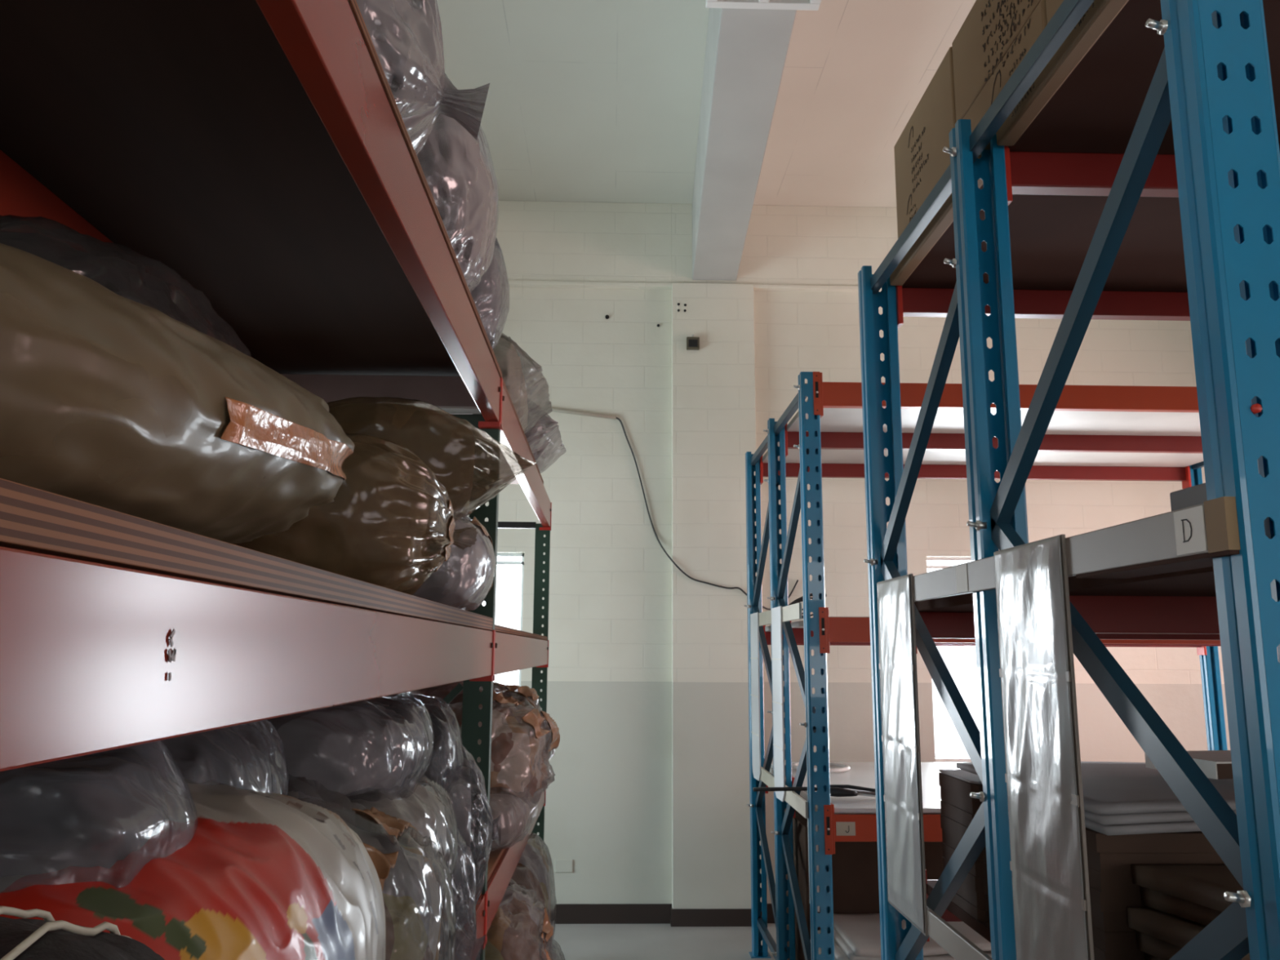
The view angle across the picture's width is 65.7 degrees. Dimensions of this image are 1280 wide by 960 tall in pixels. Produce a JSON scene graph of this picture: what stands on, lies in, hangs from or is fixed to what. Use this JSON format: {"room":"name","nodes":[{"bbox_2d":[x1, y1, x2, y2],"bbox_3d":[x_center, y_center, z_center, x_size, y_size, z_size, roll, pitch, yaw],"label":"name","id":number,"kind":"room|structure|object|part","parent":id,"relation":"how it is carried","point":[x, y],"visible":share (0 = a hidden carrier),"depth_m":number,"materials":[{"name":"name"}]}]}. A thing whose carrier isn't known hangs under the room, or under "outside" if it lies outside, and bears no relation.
{"room":"warehouse storage room","nodes":[
{"label":"warehouse storage room","id":0,"kind":"room"},
{"bbox_2d":[551,923,776,959],"bbox_3d":[1.269,1.841,0.480,10.200,0.150,11.900,1,-10,-2],"label":"floor","id":1,"kind":"structure","parent":0,"point":[576,941],"depth_m":5.73,"materials":[{"name":"concrete"}]},
{"bbox_2d":[0,0,551,959],"bbox_3d":[-0.843,0.896,2.841,0.828,2.497,5.290,1,-10,-2],"label":"storage rack","id":2,"kind":"object","parent":1,"relation":"on","point":[262,153],"visible":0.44,"depth_m":1.52,"materials":[{"name":"red metal"}]},
{"bbox_2d":[0,905,164,959],"bbox_3d":[-0.307,0.378,0.388,0.226,0.365,0.448,-1,-10,8],"label":"bag","id":3,"kind":"object","parent":2,"relation":"on","point":[24,938],"visible":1,"depth_m":0.46,"materials":[{"name":"plastic"}]},
{"bbox_2d":[0,214,251,356],"bbox_3d":[-0.939,-0.117,1.566,0.615,0.508,0.902,1,-10,-6],"label":"plastic bag","id":4,"kind":"object","parent":2,"relation":"on","point":[124,278],"visible":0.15,"depth_m":1.39,"materials":[{"name":"grey"}]},
{"bbox_2d":[0,243,355,543],"bbox_3d":[-0.745,-0.056,1.037,0.745,0.313,1.361,0,-10,0],"label":"plastic bag","id":5,"kind":"object","parent":2,"relation":"on","point":[109,400],"visible":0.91,"depth_m":0.83,"materials":[{"name":"brown plastic"}]},
{"bbox_2d":[0,776,386,959],"bbox_3d":[-0.527,0.572,0.889,0.591,0.642,1.113,1,-10,-2],"label":"sack","id":6,"kind":"object","parent":2,"relation":"on","point":[261,875],"visible":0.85,"depth_m":0.86,"materials":[{"name":"plastic"}]},
{"bbox_2d":[232,433,475,595],"bbox_3d":[-0.744,0.074,2.028,0.824,0.339,0.756,6,-11,-29],"label":"plastic bag","id":7,"kind":"object","parent":2,"relation":"on","point":[375,530],"visible":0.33,"depth_m":1.81,"materials":[{"name":"brown"}]},
{"bbox_2d":[271,774,455,959],"bbox_3d":[-0.549,0.680,1.454,0.547,0.481,0.595,2,-10,-9],"label":"plastic bag","id":8,"kind":"object","parent":2,"relation":"on","point":[409,883],"visible":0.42,"depth_m":1.43,"materials":[{"name":"grey"}]},
{"bbox_2d":[118,720,288,795],"bbox_3d":[-0.698,0.394,1.224,0.483,0.266,0.500,1,-10,-4],"label":"plastic bag","id":9,"kind":"object","parent":8,"relation":"on","point":[237,756],"visible":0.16,"depth_m":1.21,"materials":[{"name":"grey"}]},
{"bbox_2d":[355,0,489,155],"bbox_3d":[-0.676,-0.812,1.813,0.793,0.542,0.809,3,-10,-15],"label":"plastic bag","id":10,"kind":"object","parent":2,"relation":"on","point":[407,33],"visible":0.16,"depth_m":1.73,"materials":[{"name":"grey"}]},
{"bbox_2d":[438,955,446,959],"bbox_3d":[-0.470,0.918,1.735,0.411,0.288,0.442,1,-10,-2],"label":"plastic bag","id":11,"kind":"object","parent":2,"relation":"on","point":[442,957],"visible":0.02,"depth_m":1.84,"materials":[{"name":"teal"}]},
{"bbox_2d":[328,770,457,905],"bbox_3d":[-0.587,0.680,1.833,0.507,0.304,0.675,1,-10,-2],"label":"plastic bag","id":12,"kind":"object","parent":11,"relation":"on","point":[424,809],"visible":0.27,"depth_m":1.80,"materials":[{"name":"grey"}]},
{"bbox_2d":[246,693,434,803],"bbox_3d":[-0.594,0.481,1.839,0.414,0.224,0.621,1,-10,-2],"label":"plastic bag","id":13,"kind":"object","parent":12,"relation":"on","point":[372,746],"visible":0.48,"depth_m":1.64,"materials":[{"name":"grey"}]},
{"bbox_2d":[394,63,498,293],"bbox_3d":[-0.679,-0.719,2.423,0.662,0.538,0.654,0,-10,4],"label":"plastic bag","id":14,"kind":"object","parent":2,"relation":"on","point":[458,170],"visible":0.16,"depth_m":2.25,"materials":[{"name":"grey"}]},
{"bbox_2d":[408,512,495,611],"bbox_3d":[-0.690,0.213,2.747,0.574,0.303,0.571,1,-10,-2],"label":"plastic bag","id":15,"kind":"object","parent":2,"relation":"on","point":[464,581],"visible":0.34,"depth_m":2.57,"materials":[{"name":"grey"}]},
{"bbox_2d":[327,396,535,527],"bbox_3d":[-0.661,-0.018,2.651,0.645,0.344,0.778,4,-10,-19],"label":"plastic bag","id":16,"kind":"object","parent":15,"relation":"on","point":[454,449],"visible":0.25,"depth_m":2.37,"materials":[{"name":"brown"}]},
{"bbox_2d":[438,821,485,959],"bbox_3d":[-0.541,0.875,1.975,0.465,0.414,0.566,2,-10,-8],"label":"plastic bag","id":17,"kind":"object","parent":2,"relation":"on","point":[451,846],"visible":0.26,"depth_m":1.96,"materials":[{"name":"grey"}]},
{"bbox_2d":[440,737,500,928],"bbox_3d":[-0.584,0.839,2.425,0.483,0.419,0.582,3,-10,-14],"label":"plastic bag","id":18,"kind":"object","parent":2,"relation":"on","point":[460,793],"visible":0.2,"depth_m":2.27,"materials":[{"name":"grey"}]},
{"bbox_2d":[386,693,463,798],"bbox_3d":[-0.570,0.630,2.330,0.306,0.248,0.406,1,-10,-2],"label":"plastic bag","id":19,"kind":"object","parent":18,"relation":"on","point":[443,753],"visible":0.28,"depth_m":2.26,"materials":[{"name":"grey"}]},
{"bbox_2d":[471,238,509,349],"bbox_3d":[-0.675,-0.574,2.909,0.583,0.434,0.508,1,-10,-6],"label":"plastic bag","id":20,"kind":"object","parent":2,"relation":"on","point":[486,296],"visible":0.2,"depth_m":2.81,"materials":[{"name":"grey"}]},
{"bbox_2d":[474,791,538,851],"bbox_3d":[-0.610,1.171,3.578,0.491,0.218,0.906,1,-10,-2],"label":"plastic bag","id":21,"kind":"object","parent":2,"relation":"on","point":[513,813],"visible":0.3,"depth_m":3.28,"materials":[{"name":"grey"}]},
{"bbox_2d":[426,681,559,808],"bbox_3d":[-0.610,1.009,3.818,0.611,0.444,1.054,1,-10,-2],"label":"plastic bag","id":22,"kind":"object","parent":21,"relation":"on","point":[522,736],"visible":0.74,"depth_m":3.53,"materials":[{"name":"grey"}]},
{"bbox_2d":[401,680,482,705],"bbox_3d":[-0.778,0.877,3.989,0.333,0.199,0.652,1,-10,-2],"label":"plastic bag","id":23,"kind":"object","parent":22,"relation":"on","point":[442,691],"visible":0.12,"depth_m":3.73,"materials":[{"name":"grey"}]},
{"bbox_2d":[484,879,553,959],"bbox_3d":[-0.583,1.733,3.490,0.621,0.585,0.823,1,-10,-2],"label":"plastic bag","id":24,"kind":"object","parent":2,"relation":"on","point":[517,930],"visible":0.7,"depth_m":3.40,"materials":[{"name":"grey"}]},
{"bbox_2d":[489,328,552,433],"bbox_3d":[-0.610,-0.380,3.882,0.520,0.376,0.930,1,-10,-2],"label":"plastic bag","id":25,"kind":"object","parent":2,"relation":"on","point":[508,362],"visible":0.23,"depth_m":3.69,"materials":[{"name":"grey"}]},
{"bbox_2d":[524,397,566,473],"bbox_3d":[-0.612,-0.220,4.711,0.504,0.359,0.893,1,-10,-2],"label":"plastic bag","id":26,"kind":"object","parent":2,"relation":"on","point":[544,453],"visible":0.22,"depth_m":4.54,"materials":[{"name":"grey"}]},
{"bbox_2d":[546,937,564,959],"bbox_3d":[-0.590,2.126,4.294,0.575,0.222,0.995,1,-10,-2],"label":"plastic bag","id":27,"kind":"object","parent":2,"relation":"on","point":[557,953],"visible":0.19,"depth_m":4.36,"materials":[{"name":"grey"}]},
{"bbox_2d":[508,832,556,957],"bbox_3d":[-0.616,1.851,4.282,0.511,0.660,1.071,1,-10,-2],"label":"plastic bag","id":28,"kind":"object","parent":27,"relation":"on","point":[531,871],"visible":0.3,"depth_m":4.15,"materials":[{"name":"grey"}]},
{"bbox_3d":[-0.817,0.255,0.546,0.601,0.198,0.558,1,-10,-2],"label":"plastic bag","id":29,"kind":"object","parent":2,"relation":"in","visible":0},
{"bbox_2d":[0,740,197,879],"bbox_3d":[-0.629,0.283,0.825,0.493,0.165,0.447,4,-11,-21],"label":"plastic bag","id":30,"kind":"object","parent":29,"relation":"on","point":[98,809],"visible":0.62,"depth_m":0.76,"materials":[{"name":"grey"}]},
{"bbox_2d":[807,806,819,930],"bbox_3d":[0.772,1.936,4.383,0.016,0.990,0.150,1,-10,-2],"label":"panel","id":31,"kind":"object","parent":1,"relation":"on","point":[815,808],"visible":0.17,"depth_m":4.38,"materials":[{"name":"white paint"}]},
{"bbox_2d":[784,808,942,959],"bbox_3d":[1.345,2.099,4.930,1.200,0.862,0.854,1,-10,-2],"label":"carton","id":32,"kind":"object","parent":1,"relation":"on","point":[855,866],"visible":0.15,"depth_m":4.55,"materials":[{"name":"cardboard"}]},
{"bbox_2d":[744,371,1252,959],"bbox_3d":[2.029,1.100,4.920,2.798,2.835,1.820,1,-10,-2],"label":"rack","id":33,"kind":"object","parent":1,"relation":"on","point":[1094,433],"depth_m":4.80,"materials":[{"name":"blue metal"}]},
{"bbox_3d":[0.623,1.160,5.348,0.007,0.877,0.275,1,-10,-2],"label":"panel","id":34,"kind":"part","parent":33,"relation":"part of","materials":[{"name":"white metal"}]},
{"bbox_3d":[0.663,2.627,5.489,0.108,0.005,0.100,1,-10,-2],"label":"foot plate","id":35,"kind":"part","parent":33,"relation":"part of","materials":[{"name":"blue paint"}]},
{"bbox_3d":[0.644,1.035,4.624,0.007,0.877,0.265,1,-10,-2],"label":"panel","id":36,"kind":"part","parent":33,"relation":"part of","materials":[{"name":"white metal"}]},
{"bbox_3d":[0.645,1.061,4.774,0.023,0.877,1.470,1,-10,-2],"label":"edge guard","id":37,"kind":"part","parent":33,"relation":"part of","materials":[{"name":"white metal"}]},
{"bbox_3d":[0.652,0.670,4.863,0.012,0.068,1.430,1,-10,-2],"label":"rail","id":38,"kind":"part","parent":33,"relation":"part of","materials":[{"name":"white metal"}]},
{"bbox_3d":[0.649,1.451,4.707,0.012,0.065,1.470,1,-10,-2],"label":"rail","id":39,"kind":"part","parent":33,"relation":"part of","materials":[{"name":"white metal"}]},
{"bbox_3d":[0.782,0.589,4.652,0.189,0.134,0.135,1,-10,-2],"label":"cable coil","id":40,"kind":"part","parent":33,"relation":"part of","materials":[{"name":"metal"}]},
{"bbox_2d":[835,822,855,835],"bbox_3d":[0.817,1.384,3.937,0.076,0.052,0.003,1,-10,-2],"label":"label card","id":41,"kind":"object","parent":33,"relation":"attached to","point":[842,828],"visible":1,"depth_m":3.94,"materials":[{"name":"white paper"}]},
{"bbox_2d":[770,761,958,813],"bbox_3d":[2.031,1.476,4.829,2.565,0.018,1.700,1,-10,-2],"label":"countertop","id":42,"kind":"structure","parent":33,"relation":"on","point":[862,774],"depth_m":4.72,"materials":[{"name":"white laminate"}]},
{"bbox_2d":[753,786,875,795],"bbox_3d":[0.767,1.341,4.276,0.556,0.030,0.053,0,-10,5],"label":"metal rod","id":43,"kind":"object","parent":42,"relation":"on","point":[762,788],"visible":0.41,"depth_m":4.28,"materials":[{"name":"black metal"}]},
{"bbox_2d":[791,762,849,773],"bbox_3d":[0.961,1.524,5.267,0.302,0.022,0.341,1,-10,-2],"label":"ring","id":44,"kind":"object","parent":42,"relation":"on","point":[845,767],"visible":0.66,"depth_m":5.21,"materials":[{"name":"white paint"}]},
{"bbox_2d":[816,784,875,796],"bbox_3d":[0.908,1.324,4.219,0.309,0.046,0.057,-2,-10,10],"label":"riveter","id":45,"kind":"object","parent":42,"relation":"on","point":[836,790],"visible":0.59,"depth_m":4.21,"materials":[{"name":"black metal"}]},
{"bbox_3d":[0.910,1.319,4.229,0.313,0.034,0.031,-3,-10,19],"label":"lever","id":46,"kind":"part","parent":45,"relation":"part of","materials":[{"name":"black metal"}]},
{"bbox_2d":[857,0,1279,959],"bbox_3d":[2.072,0.604,2.062,2.902,2.835,1.820,1,-10,-2],"label":"rack","id":47,"kind":"object","parent":1,"relation":"on","point":[1137,177],"depth_m":1.84,"materials":[{"name":"blue metal"}]},
{"bbox_3d":[0.678,0.685,2.579,0.006,0.858,0.315,1,-10,-2],"label":"panel","id":48,"kind":"part","parent":47,"relation":"part of","materials":[{"name":"silver metal"}]},
{"bbox_2d":[893,46,955,238],"bbox_3d":[0.969,-0.869,2.715,0.401,0.361,0.508,1,-10,-2],"label":"carton","id":49,"kind":"object","parent":47,"relation":"on","point":[921,161],"visible":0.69,"depth_m":2.68,"materials":[{"name":"brown cardboard"}]},
{"bbox_3d":[0.702,0.969,1.883,0.012,0.058,1.600,1,-10,-2],"label":"rail","id":50,"kind":"part","parent":47,"relation":"part of","materials":[{"name":"grey metal"}]},
{"bbox_2d":[938,768,990,923],"bbox_3d":[1.307,0.924,2.522,1.001,0.331,0.272,1,-10,-2],"label":"bundle","id":51,"kind":"object","parent":47,"relation":"on","point":[958,809],"visible":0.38,"depth_m":2.49,"materials":[{"name":"cardboard"}]},
{"bbox_2d":[963,0,1047,155],"bbox_3d":[0.983,-0.828,2.190,0.401,0.162,0.498,1,-10,-2],"label":"carton","id":52,"kind":"object","parent":47,"relation":"on","point":[997,82],"visible":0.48,"depth_m":2.12,"materials":[{"name":"brown cardboard"}]},
{"bbox_2d":[951,0,1040,122],"bbox_3d":[0.984,-1.007,2.221,0.401,0.259,0.498,1,-10,-2],"label":"carton","id":53,"kind":"object","parent":52,"relation":"on","point":[991,27],"visible":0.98,"depth_m":2.27,"materials":[{"name":"brown cardboard"}]},
{"bbox_3d":[0.703,0.538,1.732,0.006,0.858,0.295,1,-10,-2],"label":"panel","id":54,"kind":"part","parent":47,"relation":"part of","materials":[{"name":"silver metal"}]},
{"bbox_3d":[0.712,0.576,1.946,0.104,0.857,1.609,1,-10,-4],"label":"edge guard","id":55,"kind":"part","parent":47,"relation":"part of","materials":[{"name":"grey metal"}]},
{"bbox_3d":[0.706,0.191,2.014,0.012,0.064,1.608,1,-10,-2],"label":"rail","id":56,"kind":"part","parent":47,"relation":"part of","materials":[{"name":"grey metal"}]},
{"bbox_2d":[1045,0,1093,28],"bbox_3d":[0.998,-0.917,1.685,0.401,0.159,0.513,1,-10,-2],"label":"carton","id":57,"kind":"object","parent":47,"relation":"on","point":[1051,6],"visible":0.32,"depth_m":1.91,"materials":[{"name":"brown cardboard"}]},
{"bbox_2d":[1084,826,1225,959],"bbox_3d":[1.584,0.826,1.923,1.502,0.306,0.222,1,-10,-2],"label":"bundle","id":58,"kind":"object","parent":47,"relation":"on","point":[1113,890],"visible":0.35,"depth_m":1.81,"materials":[{"name":"brown cardboard"}]},
{"bbox_2d":[1084,818,1200,835],"bbox_3d":[1.588,0.663,1.941,1.506,0.032,0.302,1,-10,-2],"label":"sheet","id":59,"kind":"object","parent":58,"relation":"on","point":[1180,826],"visible":0.16,"depth_m":1.79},
{"bbox_2d":[1084,809,1236,825],"bbox_3d":[1.585,0.672,2.072,1.506,0.033,0.540,1,-10,-2],"label":"sheet","id":60,"kind":"object","parent":59,"relation":"on","point":[1164,816],"visible":0.07,"depth_m":1.81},
{"bbox_2d":[955,761,1235,814],"bbox_3d":[1.581,0.681,2.204,1.506,0.035,0.778,1,-10,-2],"label":"sheet","id":61,"kind":"object","parent":60,"relation":"on","point":[1108,788],"visible":0.38,"depth_m":2.03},
{"bbox_2d":[1144,750,1233,779],"bbox_3d":[1.305,0.635,2.218,0.225,0.036,0.224,2,-10,-10],"label":"carton","id":62,"kind":"object","parent":61,"relation":"on","point":[1215,764],"visible":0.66,"depth_m":2.13,"materials":[{"name":"cardboard"}]},
{"bbox_2d":[1169,482,1265,531],"bbox_3d":[1.176,0.099,1.925,0.201,0.175,0.161,1,-10,-2],"label":"carton","id":63,"kind":"object","parent":47,"relation":"on","point":[1196,495],"visible":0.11,"depth_m":1.95,"materials":[{"name":"grey"}]},
{"bbox_3d":[1.245,2.219,4.145,0.902,0.357,0.450,1,-10,-2],"label":"carton","id":64,"kind":"object","parent":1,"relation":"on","visible":0},
{"bbox_3d":[1.315,2.023,4.196,1.101,0.046,0.480,1,-10,-2],"label":"board","id":65,"kind":"object","parent":64,"relation":"on","visible":0},
{"bbox_3d":[1.331,1.992,4.191,1.071,0.046,0.500,1,-10,-2],"label":"board","id":66,"kind":"object","parent":65,"relation":"on","visible":0},
{"bbox_2d":[817,927,848,959],"bbox_3d":[1.271,1.961,4.185,0.991,0.045,0.520,1,-10,-2],"label":"board","id":67,"kind":"object","parent":66,"relation":"on","point":[839,954],"visible":0.03,"depth_m":3.98,"materials":[{"name":"white"}]},
{"bbox_2d":[833,928,991,959],"bbox_3d":[1.291,1.929,4.181,0.951,0.046,0.540,1,-10,-2],"label":"board","id":68,"kind":"object","parent":67,"relation":"on","point":[849,953],"visible":0.1,"depth_m":3.93,"materials":[{"name":"white"}]},
{"bbox_2d":[833,913,991,956],"bbox_3d":[1.252,1.898,4.175,0.831,0.046,0.560,1,-10,-2],"label":"board","id":69,"kind":"object","parent":68,"relation":"on","point":[860,932],"visible":0.27,"depth_m":4.09,"materials":[{"name":"white"}]},
{"bbox_2d":[395,0,976,207],"bbox_3d":[1.294,-2.958,1.312,10.200,0.150,11.900,1,-10,-2],"label":"ceiling","id":70,"kind":"structure","parent":0,"point":[587,100],"depth_m":5.50,"materials":[{"name":"paint"}]},
{"bbox_2d":[706,0,821,10],"bbox_3d":[0.484,-1.951,3.144,0.430,0.100,1.300,1,-10,-2],"label":"ceiling light","id":71,"kind":"object","parent":70,"relation":"attached to","point":[810,5],"visible":1,"depth_m":3.75,"materials":[{"name":"white paint"}]},
{"bbox_2d":[462,286,1278,903],"bbox_3d":[1.114,0.440,6.657,10.200,4.720,0.200,1,-10,-2],"label":"wall","id":72,"kind":"structure","parent":0,"point":[608,806],"depth_m":6.55,"materials":[{"name":"paint"}]},
{"bbox_2d":[496,553,524,686],"bbox_3d":[-1.402,1.139,6.468,1.275,1.330,0.050,1,-10,-2],"label":"window","id":73,"kind":"structure","parent":72,"relation":"in","point":[520,563],"depth_m":6.56,"materials":[{"name":"white"}]},
{"bbox_2d":[555,859,573,872],"bbox_3d":[-0.473,2.399,6.166,0.110,0.075,0.008,1,-10,-2],"label":"socket plate","id":74,"kind":"object","parent":72,"relation":"attached to","point":[561,865],"visible":1,"depth_m":6.16,"materials":[{"name":"paint"}]},
{"bbox_2d":[538,405,616,419],"bbox_3d":[-0.544,-0.465,6.650,0.770,0.112,0.025,1,-10,-2],"label":"conduit","id":75,"kind":"object","parent":72,"relation":"attached to","point":[556,410],"visible":0.55,"depth_m":6.64,"materials":[{"name":"beige metal"}]},
{"bbox_2d":[615,417,798,609],"bbox_3d":[0.439,0.208,6.529,1.210,1.280,0.091,1,-10,-2],"label":"cable","id":76,"kind":"object","parent":75,"relation":"hanging from","point":[620,421],"visible":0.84,"depth_m":6.50,"materials":[{"name":"grey plastic"}]},
{"bbox_2d":[550,903,774,926],"bbox_3d":[1.106,2.685,6.125,9.800,0.113,0.082,1,-10,-2],"label":"baseboard","id":77,"kind":"structure","parent":72,"relation":"attached to","point":[566,913],"depth_m":6.11,"materials":[{"name":"black rubber"}]},
{"bbox_2d":[686,334,699,350],"bbox_3d":[0.356,-0.929,6.681,0.086,0.104,0.038,1,-10,-2],"label":"junction box","id":78,"kind":"object","parent":72,"relation":"attached to","point":[692,343],"visible":1,"depth_m":6.66,"materials":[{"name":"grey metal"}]},
{"bbox_2d":[493,200,897,292],"bbox_3d":[1.128,-1.608,6.879,9.800,0.610,0.062,1,-10,-2],"label":"beam","id":79,"kind":"structure","parent":72,"relation":"attached to","point":[542,244],"depth_m":6.84,"materials":[{"name":"paint"}]},
{"bbox_2d":[671,282,761,908],"bbox_3d":[0.487,0.698,6.457,0.558,4.135,0.070,1,-10,-2],"label":"column","id":80,"kind":"structure","parent":72,"relation":"attached to","point":[713,406],"depth_m":6.42,"materials":[{"name":"paint"}]},
{"bbox_2d":[692,8,796,280],"bbox_3d":[0.438,-2.622,1.203,0.303,0.558,11.472,0,-10,1],"label":"beam","id":81,"kind":"structure","parent":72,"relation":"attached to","point":[746,50],"depth_m":4.87,"materials":[{"name":"grey paint"}]},
{"bbox_2d":[926,557,971,761],"bbox_3d":[2.349,1.179,6.570,0.920,1.325,0.050,1,-10,-2],"label":"window","id":82,"kind":"structure","parent":72,"relation":"in","point":[957,559],"depth_m":6.64,"materials":[{"name":"white"}]},
{"bbox_3d":[1.562,0.882,1.618,1.371,0.085,0.325,1,-10,-2],"label":"cardboard sheet","id":83,"kind":"object","parent":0,"visible":0},
{"bbox_3d":[1.577,0.838,1.587,1.343,0.085,0.402,1,-10,-2],"label":"cardboard sheet","id":84,"kind":"object","parent":83,"relation":"on","visible":0},
{"bbox_2d":[1136,930,1182,959],"bbox_3d":[1.570,0.805,1.617,1.357,0.085,0.353,1,-10,-2],"label":"cardboard sheet","id":85,"kind":"object","parent":84,"relation":"on","point":[1157,948],"visible":0.12,"depth_m":1.71,"materials":[{"name":"brown cardboard"}]},
{"bbox_2d":[1126,907,1249,959],"bbox_3d":[1.563,0.772,1.648,1.371,0.085,0.303,1,-10,-2],"label":"cardboard sheet","id":86,"kind":"object","parent":85,"relation":"on","point":[1178,931],"visible":0.25,"depth_m":1.67,"materials":[{"name":"brown cardboard"}]},
{"bbox_2d":[1140,885,1222,925],"bbox_3d":[1.577,0.739,1.680,1.344,0.084,0.253,1,-10,-2],"label":"cardboard sheet","id":87,"kind":"object","parent":86,"relation":"on","point":[1152,899],"visible":0.22,"depth_m":1.67,"materials":[{"name":"brown cardboard"}]},
{"bbox_2d":[1130,863,1243,911],"bbox_3d":[1.571,0.697,1.656,1.358,0.083,0.314,1,-10,-2],"label":"cardboard sheet","id":88,"kind":"object","parent":87,"relation":"on","point":[1204,885],"visible":0.54,"depth_m":1.66,"materials":[{"name":"brown cardboard"}]}
]}

